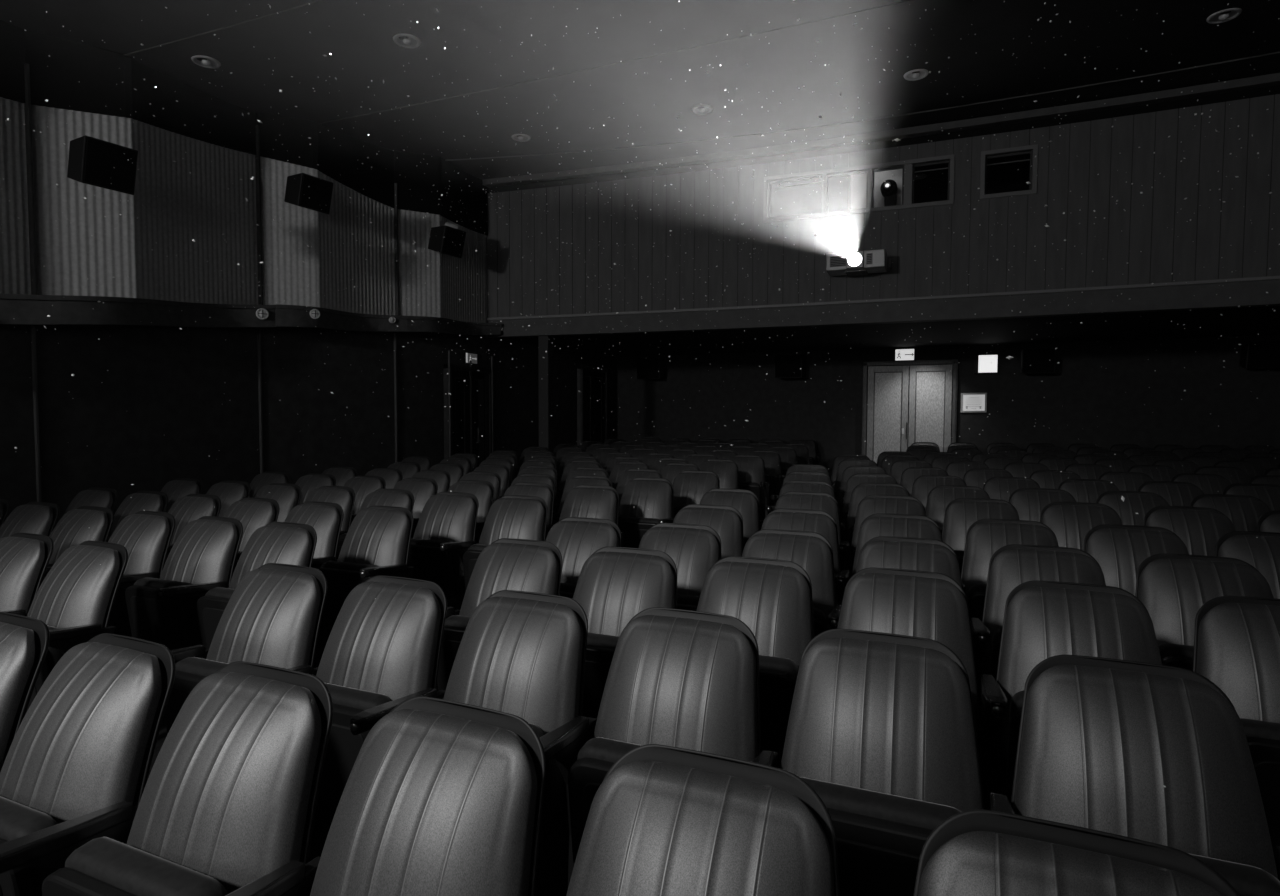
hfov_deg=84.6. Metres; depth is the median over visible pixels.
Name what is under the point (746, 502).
chair
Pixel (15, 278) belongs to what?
wall panel
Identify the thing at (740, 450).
chair
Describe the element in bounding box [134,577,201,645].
seat cushion
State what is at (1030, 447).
chair
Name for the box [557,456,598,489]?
chair
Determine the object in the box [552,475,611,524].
chair
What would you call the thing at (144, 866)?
seat cushion
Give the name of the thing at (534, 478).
chair
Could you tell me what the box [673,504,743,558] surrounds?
chair
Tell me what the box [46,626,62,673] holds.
seat cushion
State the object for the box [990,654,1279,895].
chair
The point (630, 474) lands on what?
chair
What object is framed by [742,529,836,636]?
chair
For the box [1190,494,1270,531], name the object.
chair
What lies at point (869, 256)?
vent
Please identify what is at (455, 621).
seat cushion
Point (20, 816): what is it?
seat cushion
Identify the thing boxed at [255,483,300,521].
chair
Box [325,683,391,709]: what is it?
seat cushion
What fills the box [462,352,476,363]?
exit sign
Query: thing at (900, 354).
exit sign
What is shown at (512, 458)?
chair
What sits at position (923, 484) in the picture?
chair
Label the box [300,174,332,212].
grille
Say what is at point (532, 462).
chair
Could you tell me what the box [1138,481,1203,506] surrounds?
chair
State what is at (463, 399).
door
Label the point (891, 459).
chair
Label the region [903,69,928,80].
recessed light
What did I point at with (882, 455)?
chair
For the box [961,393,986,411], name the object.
framed notice
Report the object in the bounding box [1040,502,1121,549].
chair
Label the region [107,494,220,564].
chair
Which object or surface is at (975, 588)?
seat cushion
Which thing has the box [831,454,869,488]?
chair
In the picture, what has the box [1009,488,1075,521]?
chair
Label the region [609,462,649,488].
chair
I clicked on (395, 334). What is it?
trim
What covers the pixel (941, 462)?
chair
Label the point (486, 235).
trim
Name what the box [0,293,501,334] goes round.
trim
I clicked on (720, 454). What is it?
chair
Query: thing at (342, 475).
chair
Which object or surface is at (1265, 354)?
wall speaker
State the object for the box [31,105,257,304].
wall panel
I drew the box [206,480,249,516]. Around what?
chair
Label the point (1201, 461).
chair
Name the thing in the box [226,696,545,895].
chair
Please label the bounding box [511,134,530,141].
recessed light
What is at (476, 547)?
seat cushion
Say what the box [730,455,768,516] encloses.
chair
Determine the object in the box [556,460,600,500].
chair
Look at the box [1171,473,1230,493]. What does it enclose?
chair
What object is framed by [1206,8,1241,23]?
recessed light
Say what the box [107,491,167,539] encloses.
chair
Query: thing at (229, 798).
chair
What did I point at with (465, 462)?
chair
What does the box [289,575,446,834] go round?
chair
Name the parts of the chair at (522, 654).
armrest, backrest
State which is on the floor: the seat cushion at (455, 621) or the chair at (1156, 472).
the chair at (1156, 472)
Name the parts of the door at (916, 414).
panel moulding, panel, panel moulding, panel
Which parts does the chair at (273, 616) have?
pan panel, armrest, backrest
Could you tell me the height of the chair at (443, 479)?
0.934 m
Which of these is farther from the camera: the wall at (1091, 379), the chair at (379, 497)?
the wall at (1091, 379)
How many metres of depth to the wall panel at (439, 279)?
9.46 m
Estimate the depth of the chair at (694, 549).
3.58 m
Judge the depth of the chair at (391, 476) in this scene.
6.90 m
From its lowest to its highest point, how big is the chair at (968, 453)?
0.934 m
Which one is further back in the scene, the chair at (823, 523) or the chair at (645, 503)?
the chair at (645, 503)
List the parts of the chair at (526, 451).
backrest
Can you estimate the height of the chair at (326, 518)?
0.934 m
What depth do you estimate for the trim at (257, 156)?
7.79 m
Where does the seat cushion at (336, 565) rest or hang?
on the chair at (376, 542)
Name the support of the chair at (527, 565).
on the floor
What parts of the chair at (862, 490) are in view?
backrest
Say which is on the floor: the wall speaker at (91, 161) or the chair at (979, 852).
the chair at (979, 852)
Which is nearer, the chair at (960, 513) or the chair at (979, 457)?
the chair at (960, 513)
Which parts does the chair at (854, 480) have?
backrest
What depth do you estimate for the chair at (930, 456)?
8.93 m
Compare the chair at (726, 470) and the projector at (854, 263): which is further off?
the projector at (854, 263)
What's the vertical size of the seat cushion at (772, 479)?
0.386 m
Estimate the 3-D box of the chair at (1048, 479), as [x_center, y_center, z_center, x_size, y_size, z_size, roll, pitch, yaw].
[3.748,0.684,6.329,0.568,0.934,0.554,1,3,18]
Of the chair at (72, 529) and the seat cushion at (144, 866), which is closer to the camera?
the seat cushion at (144, 866)
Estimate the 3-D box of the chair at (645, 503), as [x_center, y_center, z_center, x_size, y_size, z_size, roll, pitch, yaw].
[0.000,0.732,5.802,0.624,0.935,0.546,1,3,21]
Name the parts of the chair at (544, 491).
armrest, backrest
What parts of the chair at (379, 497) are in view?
pan panel, backrest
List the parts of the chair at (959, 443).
backrest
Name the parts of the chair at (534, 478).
backrest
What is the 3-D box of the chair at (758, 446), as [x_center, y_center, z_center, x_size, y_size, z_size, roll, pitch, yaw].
[1.729,0.401,10.876,0.638,0.935,0.481,0,3,2]
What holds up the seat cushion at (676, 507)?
on the chair at (689, 487)
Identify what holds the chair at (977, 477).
on the floor
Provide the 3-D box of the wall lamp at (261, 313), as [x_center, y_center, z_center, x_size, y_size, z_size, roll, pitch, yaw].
[-4.106,-1.457,7.640,0.124,0.125,0.091,-2,3,-35]
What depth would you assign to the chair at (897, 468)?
7.64 m
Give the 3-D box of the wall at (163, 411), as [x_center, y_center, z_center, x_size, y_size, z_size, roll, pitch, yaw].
[-5.736,-1.266,4.965,0.555,5.770,21.217,2,3,29]
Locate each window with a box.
[763,154,954,221]
[980,144,1037,199]
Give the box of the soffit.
[497,306,1279,356]
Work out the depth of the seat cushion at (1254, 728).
2.02 m
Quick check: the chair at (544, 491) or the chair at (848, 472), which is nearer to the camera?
the chair at (544, 491)
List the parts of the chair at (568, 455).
backrest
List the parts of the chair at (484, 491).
backrest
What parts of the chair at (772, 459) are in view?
backrest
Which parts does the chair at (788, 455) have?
backrest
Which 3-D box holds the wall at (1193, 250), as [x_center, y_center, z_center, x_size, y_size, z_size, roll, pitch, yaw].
[3.582,-2.755,8.325,12.610,1.845,0.310,1,3,22]
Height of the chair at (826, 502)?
0.936 m
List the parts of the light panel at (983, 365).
panel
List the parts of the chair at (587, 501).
armrest, backrest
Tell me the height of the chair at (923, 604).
0.933 m
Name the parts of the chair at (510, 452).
backrest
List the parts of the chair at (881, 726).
armrest, pan panel, backrest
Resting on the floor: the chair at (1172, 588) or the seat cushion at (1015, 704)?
the chair at (1172, 588)
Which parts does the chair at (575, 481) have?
backrest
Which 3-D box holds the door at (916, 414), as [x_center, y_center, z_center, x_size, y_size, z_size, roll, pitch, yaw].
[4.582,-0.351,12.010,1.504,2.268,0.105,1,3,23]
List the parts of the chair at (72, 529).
backrest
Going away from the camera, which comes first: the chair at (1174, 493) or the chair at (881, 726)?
the chair at (881, 726)
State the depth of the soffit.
10.04 m
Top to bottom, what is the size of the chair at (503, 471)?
0.933 m
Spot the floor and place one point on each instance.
(552, 864)
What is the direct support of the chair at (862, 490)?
on the floor
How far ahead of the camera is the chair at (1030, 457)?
8.60 m
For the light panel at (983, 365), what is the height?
0.345 m
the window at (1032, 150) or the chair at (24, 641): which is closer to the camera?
the chair at (24, 641)
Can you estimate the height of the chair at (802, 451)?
0.934 m
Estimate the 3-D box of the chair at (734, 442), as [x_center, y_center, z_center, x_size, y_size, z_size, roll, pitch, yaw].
[1.598,0.344,11.778,0.569,0.934,0.555,1,3,18]
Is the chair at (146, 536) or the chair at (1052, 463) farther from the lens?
the chair at (1052, 463)
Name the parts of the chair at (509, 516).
armrest, pan panel, backrest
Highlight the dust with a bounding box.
[1,0,1279,786]
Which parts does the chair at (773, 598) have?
backrest, pan panel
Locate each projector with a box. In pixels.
[826,249,891,276]
[880,179,897,205]
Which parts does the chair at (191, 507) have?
backrest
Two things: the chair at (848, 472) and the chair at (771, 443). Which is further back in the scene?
the chair at (771, 443)
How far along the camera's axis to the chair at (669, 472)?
7.39 m
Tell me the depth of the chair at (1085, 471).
7.11 m
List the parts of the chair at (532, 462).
backrest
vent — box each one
[830,255,845,266]
[866,253,872,264]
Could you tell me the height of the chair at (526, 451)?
0.934 m
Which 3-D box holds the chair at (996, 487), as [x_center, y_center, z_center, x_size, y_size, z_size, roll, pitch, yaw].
[3.016,0.722,5.789,0.639,0.935,0.485,0,3,3]
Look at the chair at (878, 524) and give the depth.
3.93 m
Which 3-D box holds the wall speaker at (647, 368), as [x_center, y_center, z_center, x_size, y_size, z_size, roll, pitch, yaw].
[0.220,-1.538,13.658,0.480,0.407,0.428,1,3,23]
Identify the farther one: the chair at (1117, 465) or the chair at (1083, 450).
the chair at (1083, 450)
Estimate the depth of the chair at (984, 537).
3.72 m
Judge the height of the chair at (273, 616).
0.934 m
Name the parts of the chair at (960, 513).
backrest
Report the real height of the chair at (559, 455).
0.933 m
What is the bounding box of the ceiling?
[0,0,1279,179]
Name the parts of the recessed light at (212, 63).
bulb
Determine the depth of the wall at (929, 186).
10.10 m
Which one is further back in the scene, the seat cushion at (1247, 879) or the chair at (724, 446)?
the chair at (724, 446)
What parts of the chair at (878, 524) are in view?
armrest, backrest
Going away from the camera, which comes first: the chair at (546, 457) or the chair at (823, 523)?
the chair at (823, 523)
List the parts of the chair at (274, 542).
armrest, pan panel, backrest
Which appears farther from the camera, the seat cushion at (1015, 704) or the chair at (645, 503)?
the chair at (645, 503)
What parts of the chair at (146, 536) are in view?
armrest, backrest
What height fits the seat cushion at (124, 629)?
0.386 m
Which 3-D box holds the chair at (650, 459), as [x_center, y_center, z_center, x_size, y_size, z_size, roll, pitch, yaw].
[0.136,0.545,8.735,0.568,0.934,0.551,1,3,19]
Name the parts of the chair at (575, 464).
backrest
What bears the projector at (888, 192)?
attached to the panel at (857, 199)
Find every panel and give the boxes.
[850,169,902,209]
[974,353,998,374]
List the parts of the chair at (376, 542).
armrest, pan panel, backrest, armrest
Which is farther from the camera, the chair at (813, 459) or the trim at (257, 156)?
the chair at (813, 459)
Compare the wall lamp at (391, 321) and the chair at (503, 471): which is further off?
the wall lamp at (391, 321)
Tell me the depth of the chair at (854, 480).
6.25 m
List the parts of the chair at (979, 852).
backrest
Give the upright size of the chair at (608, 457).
0.934 m
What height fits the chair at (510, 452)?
0.933 m
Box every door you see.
[443,350,493,466]
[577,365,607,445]
[862,359,957,463]
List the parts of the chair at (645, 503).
pan panel, backrest, armrest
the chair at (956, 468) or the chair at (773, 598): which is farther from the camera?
the chair at (956, 468)
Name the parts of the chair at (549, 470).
backrest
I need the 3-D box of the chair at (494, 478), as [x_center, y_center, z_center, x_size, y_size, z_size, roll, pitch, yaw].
[-1.611,0.698,6.458,0.639,0.935,0.483,0,3,5]
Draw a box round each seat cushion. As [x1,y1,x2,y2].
[0,796,57,895]
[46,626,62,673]
[65,837,227,895]
[118,574,131,636]
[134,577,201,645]
[175,657,227,676]
[205,587,234,597]
[320,561,377,570]
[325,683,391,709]
[444,615,469,627]
[468,544,487,550]
[560,583,576,592]
[577,737,641,762]
[587,632,618,648]
[618,516,658,523]
[673,505,684,509]
[677,594,699,605]
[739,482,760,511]
[759,655,798,679]
[765,475,777,490]
[800,777,961,829]
[813,608,826,630]
[954,550,963,556]
[968,584,986,598]
[991,628,1001,671]
[1006,690,1023,780]
[1158,643,1193,658]
[1188,853,1279,895]
[1240,718,1279,739]
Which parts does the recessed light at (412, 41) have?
bulb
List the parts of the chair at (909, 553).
armrest, backrest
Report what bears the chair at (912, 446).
on the floor
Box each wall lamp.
[256,308,268,319]
[310,309,319,318]
[389,317,395,322]
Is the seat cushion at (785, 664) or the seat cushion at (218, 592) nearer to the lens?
the seat cushion at (785, 664)
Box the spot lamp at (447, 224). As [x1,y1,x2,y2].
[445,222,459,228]
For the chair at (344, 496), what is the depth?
5.39 m
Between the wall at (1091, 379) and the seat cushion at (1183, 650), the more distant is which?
the wall at (1091, 379)
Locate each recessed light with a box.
[191,55,220,68]
[393,34,420,47]
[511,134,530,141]
[691,105,711,114]
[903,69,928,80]
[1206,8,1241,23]
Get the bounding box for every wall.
[0,324,616,527]
[487,94,1279,317]
[617,335,1279,477]
[770,154,1029,216]
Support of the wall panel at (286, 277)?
attached to the wall at (163, 411)
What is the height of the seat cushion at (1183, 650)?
0.386 m
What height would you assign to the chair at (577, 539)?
0.933 m
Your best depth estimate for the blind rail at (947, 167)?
8.63 m
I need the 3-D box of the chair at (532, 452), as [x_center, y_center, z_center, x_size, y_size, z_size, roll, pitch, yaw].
[-1.449,0.516,9.290,0.570,0.933,0.561,1,3,19]
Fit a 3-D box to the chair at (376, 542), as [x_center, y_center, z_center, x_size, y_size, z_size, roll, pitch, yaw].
[-1.676,0.842,4.196,0.624,0.935,0.547,1,3,22]
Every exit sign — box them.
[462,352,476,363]
[895,348,914,360]
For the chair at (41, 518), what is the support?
on the floor
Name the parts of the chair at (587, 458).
backrest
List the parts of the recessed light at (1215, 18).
bulb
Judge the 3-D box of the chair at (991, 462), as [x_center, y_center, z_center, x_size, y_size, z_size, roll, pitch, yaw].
[4.117,0.579,7.951,0.570,0.933,0.562,1,3,17]
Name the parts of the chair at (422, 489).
backrest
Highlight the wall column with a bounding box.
[538,336,553,453]
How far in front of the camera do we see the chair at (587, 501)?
5.35 m
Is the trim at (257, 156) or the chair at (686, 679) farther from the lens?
the trim at (257, 156)
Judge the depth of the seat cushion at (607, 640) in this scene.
2.81 m
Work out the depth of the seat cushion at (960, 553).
4.39 m
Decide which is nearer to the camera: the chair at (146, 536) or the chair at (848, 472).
the chair at (146, 536)
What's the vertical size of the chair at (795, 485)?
0.936 m
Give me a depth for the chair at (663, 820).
1.18 m
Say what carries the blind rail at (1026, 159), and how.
attached to the window at (1032, 150)
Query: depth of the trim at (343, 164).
8.25 m
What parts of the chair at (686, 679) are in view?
armrest, pan panel, backrest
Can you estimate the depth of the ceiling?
6.66 m
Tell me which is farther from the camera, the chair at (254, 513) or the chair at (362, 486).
the chair at (362, 486)
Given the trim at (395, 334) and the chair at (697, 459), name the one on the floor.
the chair at (697, 459)
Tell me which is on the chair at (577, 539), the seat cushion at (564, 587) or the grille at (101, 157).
the seat cushion at (564, 587)
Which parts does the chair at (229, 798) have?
armrest, backrest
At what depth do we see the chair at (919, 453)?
9.64 m
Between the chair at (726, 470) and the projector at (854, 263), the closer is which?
the chair at (726, 470)
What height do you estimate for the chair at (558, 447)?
0.933 m
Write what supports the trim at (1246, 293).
attached to the wall at (1193, 250)
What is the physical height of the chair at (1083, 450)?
0.934 m
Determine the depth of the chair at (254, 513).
4.69 m
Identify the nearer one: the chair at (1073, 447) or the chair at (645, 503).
the chair at (645, 503)
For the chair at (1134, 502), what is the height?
0.935 m
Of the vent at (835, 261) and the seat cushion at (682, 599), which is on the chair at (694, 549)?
the seat cushion at (682, 599)
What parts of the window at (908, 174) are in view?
sash, sash, sash, sash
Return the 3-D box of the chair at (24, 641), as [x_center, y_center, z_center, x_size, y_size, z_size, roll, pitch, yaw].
[-2.049,0.988,1.951,0.568,0.934,0.554,1,3,23]
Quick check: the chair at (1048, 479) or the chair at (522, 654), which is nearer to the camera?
the chair at (522, 654)
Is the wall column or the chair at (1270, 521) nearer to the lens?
the chair at (1270, 521)
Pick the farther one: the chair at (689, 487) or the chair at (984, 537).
the chair at (689, 487)
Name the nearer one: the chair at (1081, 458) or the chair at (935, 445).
the chair at (1081, 458)
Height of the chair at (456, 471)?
0.933 m
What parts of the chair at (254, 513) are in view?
backrest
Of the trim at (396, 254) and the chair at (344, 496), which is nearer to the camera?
the chair at (344, 496)
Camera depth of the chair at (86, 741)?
1.75 m
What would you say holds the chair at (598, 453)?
on the floor
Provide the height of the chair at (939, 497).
0.934 m
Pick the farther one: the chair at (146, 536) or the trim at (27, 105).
the trim at (27, 105)
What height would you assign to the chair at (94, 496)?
0.935 m
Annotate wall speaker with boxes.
[67,135,137,194]
[284,173,332,214]
[428,225,465,257]
[636,357,664,378]
[774,354,804,377]
[1020,348,1055,373]
[1239,340,1279,368]
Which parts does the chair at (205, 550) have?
armrest, pan panel, backrest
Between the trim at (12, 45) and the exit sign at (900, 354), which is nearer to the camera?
the trim at (12, 45)
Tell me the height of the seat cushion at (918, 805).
0.386 m
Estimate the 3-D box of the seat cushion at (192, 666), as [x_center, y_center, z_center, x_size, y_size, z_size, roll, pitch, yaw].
[-1.508,0.972,2.557,0.445,0.386,0.121,1,3,23]
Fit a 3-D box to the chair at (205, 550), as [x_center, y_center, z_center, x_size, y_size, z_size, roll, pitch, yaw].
[-2.533,0.870,3.817,0.567,0.934,0.552,1,3,22]
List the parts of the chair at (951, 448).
backrest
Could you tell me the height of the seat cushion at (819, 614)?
0.386 m
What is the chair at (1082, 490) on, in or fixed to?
on the floor
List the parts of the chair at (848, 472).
backrest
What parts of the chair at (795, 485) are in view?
backrest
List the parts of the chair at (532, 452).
backrest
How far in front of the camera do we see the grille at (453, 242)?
9.29 m
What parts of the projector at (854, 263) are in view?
plate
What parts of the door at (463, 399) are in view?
panel, panel moulding, panel, handle, panel moulding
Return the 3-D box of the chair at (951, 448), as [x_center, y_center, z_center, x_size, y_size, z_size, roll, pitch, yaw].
[4.626,0.441,10.069,0.568,0.934,0.550,1,3,16]
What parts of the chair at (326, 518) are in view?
armrest, backrest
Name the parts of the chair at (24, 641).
backrest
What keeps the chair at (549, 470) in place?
on the floor
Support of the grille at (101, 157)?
attached to the wall speaker at (91, 161)
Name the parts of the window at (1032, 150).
sash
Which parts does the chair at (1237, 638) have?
backrest, pan panel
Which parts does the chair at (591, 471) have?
backrest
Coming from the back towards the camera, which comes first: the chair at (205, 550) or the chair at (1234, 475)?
the chair at (1234, 475)
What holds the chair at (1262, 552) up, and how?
on the floor
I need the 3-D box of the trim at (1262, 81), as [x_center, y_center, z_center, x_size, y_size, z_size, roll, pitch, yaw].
[3.585,-3.810,8.245,12.636,0.080,0.453,1,3,22]
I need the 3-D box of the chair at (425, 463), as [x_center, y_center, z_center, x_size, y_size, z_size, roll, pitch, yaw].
[-2.834,0.578,8.418,0.568,0.934,0.553,1,3,20]
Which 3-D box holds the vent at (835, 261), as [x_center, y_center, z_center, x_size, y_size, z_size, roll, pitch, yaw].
[2.402,-2.264,8.524,0.195,0.130,0.007,1,3,23]
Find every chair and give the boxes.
[0,502,59,538]
[0,532,53,613]
[0,612,49,761]
[0,633,175,895]
[0,661,332,895]
[1,540,127,714]
[41,506,113,583]
[44,511,174,636]
[62,487,117,516]
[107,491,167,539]
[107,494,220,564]
[119,516,242,649]
[158,522,316,648]
[160,478,202,512]
[164,563,327,734]
[167,497,279,575]
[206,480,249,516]
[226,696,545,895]
[236,501,343,560]
[249,472,289,496]
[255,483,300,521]
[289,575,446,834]
[295,473,335,504]
[305,486,354,530]
[312,506,413,664]
[322,467,357,485]
[336,489,413,558]
[344,476,385,525]
[350,590,587,857]
[351,478,437,537]
[365,468,402,488]
[387,462,420,479]
[402,456,431,469]
[407,492,478,599]
[412,470,450,492]
[413,480,494,542]
[429,463,463,486]
[437,538,561,690]
[440,457,471,474]
[440,495,547,590]
[450,453,477,471]
[459,472,500,502]
[473,464,509,495]
[476,482,553,535]
[479,458,512,486]
[486,454,516,479]
[489,450,517,469]
[500,466,556,498]
[508,459,555,487]
[511,455,556,482]
[511,474,554,509]
[515,451,554,477]
[516,447,548,474]
[540,607,760,886]
[545,485,623,546]
[546,517,620,598]
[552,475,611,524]
[553,467,608,512]
[554,444,579,455]
[555,447,583,473]
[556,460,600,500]
[557,452,592,482]
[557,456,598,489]
[566,744,839,895]
[573,547,676,718]
[592,448,619,463]
[600,452,632,469]
[606,457,641,475]
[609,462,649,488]
[616,469,661,504]
[618,478,673,547]
[629,448,657,459]
[639,523,720,610]
[642,453,673,468]
[652,458,687,471]
[655,445,681,453]
[660,463,699,484]
[668,449,696,458]
[673,471,719,517]
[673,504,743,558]
[685,454,717,468]
[691,446,717,453]
[696,440,718,445]
[697,556,813,767]
[700,459,738,488]
[700,489,759,546]
[708,450,737,459]
[710,443,733,449]
[729,440,750,445]
[729,446,755,454]
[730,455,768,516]
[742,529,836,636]
[746,443,770,450]
[749,451,784,505]
[753,629,984,895]
[760,480,835,526]
[761,447,796,510]
[761,509,840,605]
[762,441,784,446]
[766,471,831,511]
[771,464,829,505]
[775,491,841,570]
[781,444,811,464]
[790,439,818,464]
[828,536,962,628]
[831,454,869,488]
[834,459,877,501]
[835,466,886,522]
[835,513,942,604]
[837,567,977,740]
[839,473,897,540]
[839,495,925,577]
[840,483,909,572]
[877,451,910,466]
[881,455,918,474]
[890,460,931,484]
[900,467,948,495]
[906,445,937,451]
[907,448,936,460]
[911,475,966,509]
[912,442,939,451]
[913,809,1240,895]
[923,452,957,463]
[925,485,989,532]
[931,456,969,469]
[942,498,1018,572]
[945,461,988,478]
[947,445,976,451]
[948,442,977,448]
[951,449,981,460]
[961,519,1058,661]
[963,468,1012,488]
[970,544,1105,704]
[971,453,1006,462]
[980,580,1161,809]
[983,477,1039,501]
[984,457,1022,468]
[986,443,1015,452]
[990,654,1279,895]
[1003,462,1048,477]
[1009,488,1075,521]
[1021,453,1057,462]
[1026,443,1056,452]
[1029,470,1080,488]
[1038,457,1078,470]
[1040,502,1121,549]
[1058,479,1118,502]
[1064,464,1111,479]
[1067,444,1097,452]
[1073,454,1109,463]
[1076,447,1109,454]
[1083,524,1187,595]
[1094,458,1136,471]
[1096,491,1169,525]
[1098,472,1153,490]
[1127,465,1178,480]
[1135,554,1273,670]
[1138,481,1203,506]
[1144,506,1234,555]
[1152,460,1198,473]
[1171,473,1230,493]
[1182,456,1223,466]
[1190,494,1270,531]
[1193,596,1279,862]
[1194,466,1249,483]
[1214,461,1263,478]
[1215,531,1279,598]
[1223,483,1279,510]
[1248,475,1279,485]
[1258,510,1279,532]
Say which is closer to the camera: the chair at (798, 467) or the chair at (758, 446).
the chair at (798, 467)
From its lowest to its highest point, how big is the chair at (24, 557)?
0.934 m
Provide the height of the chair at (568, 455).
0.934 m
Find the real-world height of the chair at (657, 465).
0.935 m
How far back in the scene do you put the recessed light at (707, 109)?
7.87 m
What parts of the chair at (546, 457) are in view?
backrest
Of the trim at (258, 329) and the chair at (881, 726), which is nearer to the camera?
the chair at (881, 726)
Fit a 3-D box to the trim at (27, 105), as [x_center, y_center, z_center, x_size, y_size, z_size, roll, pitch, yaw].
[-5.156,-2.247,5.935,0.085,1.935,0.022,1,3,23]
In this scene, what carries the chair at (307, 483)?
on the floor
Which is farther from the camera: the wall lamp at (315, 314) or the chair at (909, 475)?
the wall lamp at (315, 314)
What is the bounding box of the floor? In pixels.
[147,506,1277,895]
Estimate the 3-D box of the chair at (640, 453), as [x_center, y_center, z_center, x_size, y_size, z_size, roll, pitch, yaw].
[-0.050,0.485,9.672,0.566,0.932,0.540,1,3,19]
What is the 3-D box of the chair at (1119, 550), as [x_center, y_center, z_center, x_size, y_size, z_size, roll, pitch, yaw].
[2.401,0.873,3.458,0.639,0.936,0.478,0,3,4]
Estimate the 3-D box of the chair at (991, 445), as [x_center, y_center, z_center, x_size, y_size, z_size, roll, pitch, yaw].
[5.513,0.397,10.682,0.569,0.935,0.544,1,3,15]
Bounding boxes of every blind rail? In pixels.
[775,182,820,187]
[915,167,947,172]
[987,159,1029,165]
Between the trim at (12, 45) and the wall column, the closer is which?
the trim at (12, 45)
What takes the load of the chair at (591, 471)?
on the floor
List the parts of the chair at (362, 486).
backrest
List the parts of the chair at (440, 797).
armrest, backrest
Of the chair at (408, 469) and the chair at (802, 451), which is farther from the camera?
the chair at (802, 451)
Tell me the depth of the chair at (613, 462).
8.27 m
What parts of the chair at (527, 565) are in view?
armrest, pan panel, backrest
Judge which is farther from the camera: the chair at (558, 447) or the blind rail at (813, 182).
the chair at (558, 447)
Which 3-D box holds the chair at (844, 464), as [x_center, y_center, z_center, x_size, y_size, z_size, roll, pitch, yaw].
[2.341,0.603,7.672,0.566,0.932,0.541,1,3,18]
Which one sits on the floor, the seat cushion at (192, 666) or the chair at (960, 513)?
the chair at (960, 513)
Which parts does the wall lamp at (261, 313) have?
bulb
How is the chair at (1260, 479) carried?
on the floor
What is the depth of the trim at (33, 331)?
6.03 m
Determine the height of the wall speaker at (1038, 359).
0.379 m
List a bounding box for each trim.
[0,20,24,102]
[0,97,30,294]
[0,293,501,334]
[24,29,255,154]
[24,63,37,294]
[30,326,41,501]
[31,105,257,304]
[255,113,394,207]
[255,125,262,304]
[257,328,263,473]
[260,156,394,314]
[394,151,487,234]
[394,183,398,314]
[394,333,397,461]
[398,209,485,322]
[445,51,1279,160]
[483,73,1279,186]
[486,235,486,336]
[487,279,1279,337]
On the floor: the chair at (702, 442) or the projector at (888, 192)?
the chair at (702, 442)
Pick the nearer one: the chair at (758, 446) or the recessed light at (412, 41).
the recessed light at (412, 41)
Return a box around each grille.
[84,138,136,192]
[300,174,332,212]
[442,227,465,256]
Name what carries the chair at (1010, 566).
on the floor
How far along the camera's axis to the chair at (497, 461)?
8.15 m
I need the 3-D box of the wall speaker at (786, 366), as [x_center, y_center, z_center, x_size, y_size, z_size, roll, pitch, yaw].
[2.691,-1.454,12.605,0.483,0.412,0.429,1,3,23]
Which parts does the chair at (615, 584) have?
pan panel, backrest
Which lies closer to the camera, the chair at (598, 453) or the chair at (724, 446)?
the chair at (598, 453)
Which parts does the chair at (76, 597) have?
armrest, pan panel, backrest, armrest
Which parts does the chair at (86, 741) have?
backrest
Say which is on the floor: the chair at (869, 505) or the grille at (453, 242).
the chair at (869, 505)
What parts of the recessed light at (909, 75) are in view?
bulb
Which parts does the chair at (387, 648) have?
armrest, pan panel, backrest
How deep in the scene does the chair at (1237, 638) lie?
2.16 m
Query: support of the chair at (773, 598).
on the floor
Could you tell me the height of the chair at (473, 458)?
0.935 m
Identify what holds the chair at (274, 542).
on the floor
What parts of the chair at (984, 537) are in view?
pan panel, backrest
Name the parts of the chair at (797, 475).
armrest, backrest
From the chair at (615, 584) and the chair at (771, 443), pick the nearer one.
the chair at (615, 584)
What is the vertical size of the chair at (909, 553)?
0.935 m
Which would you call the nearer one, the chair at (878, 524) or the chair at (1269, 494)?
the chair at (878, 524)
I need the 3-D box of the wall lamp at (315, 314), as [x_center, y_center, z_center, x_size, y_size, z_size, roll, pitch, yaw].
[-3.699,-1.524,7.991,0.112,0.113,0.090,-2,3,-35]
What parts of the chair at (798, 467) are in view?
armrest, backrest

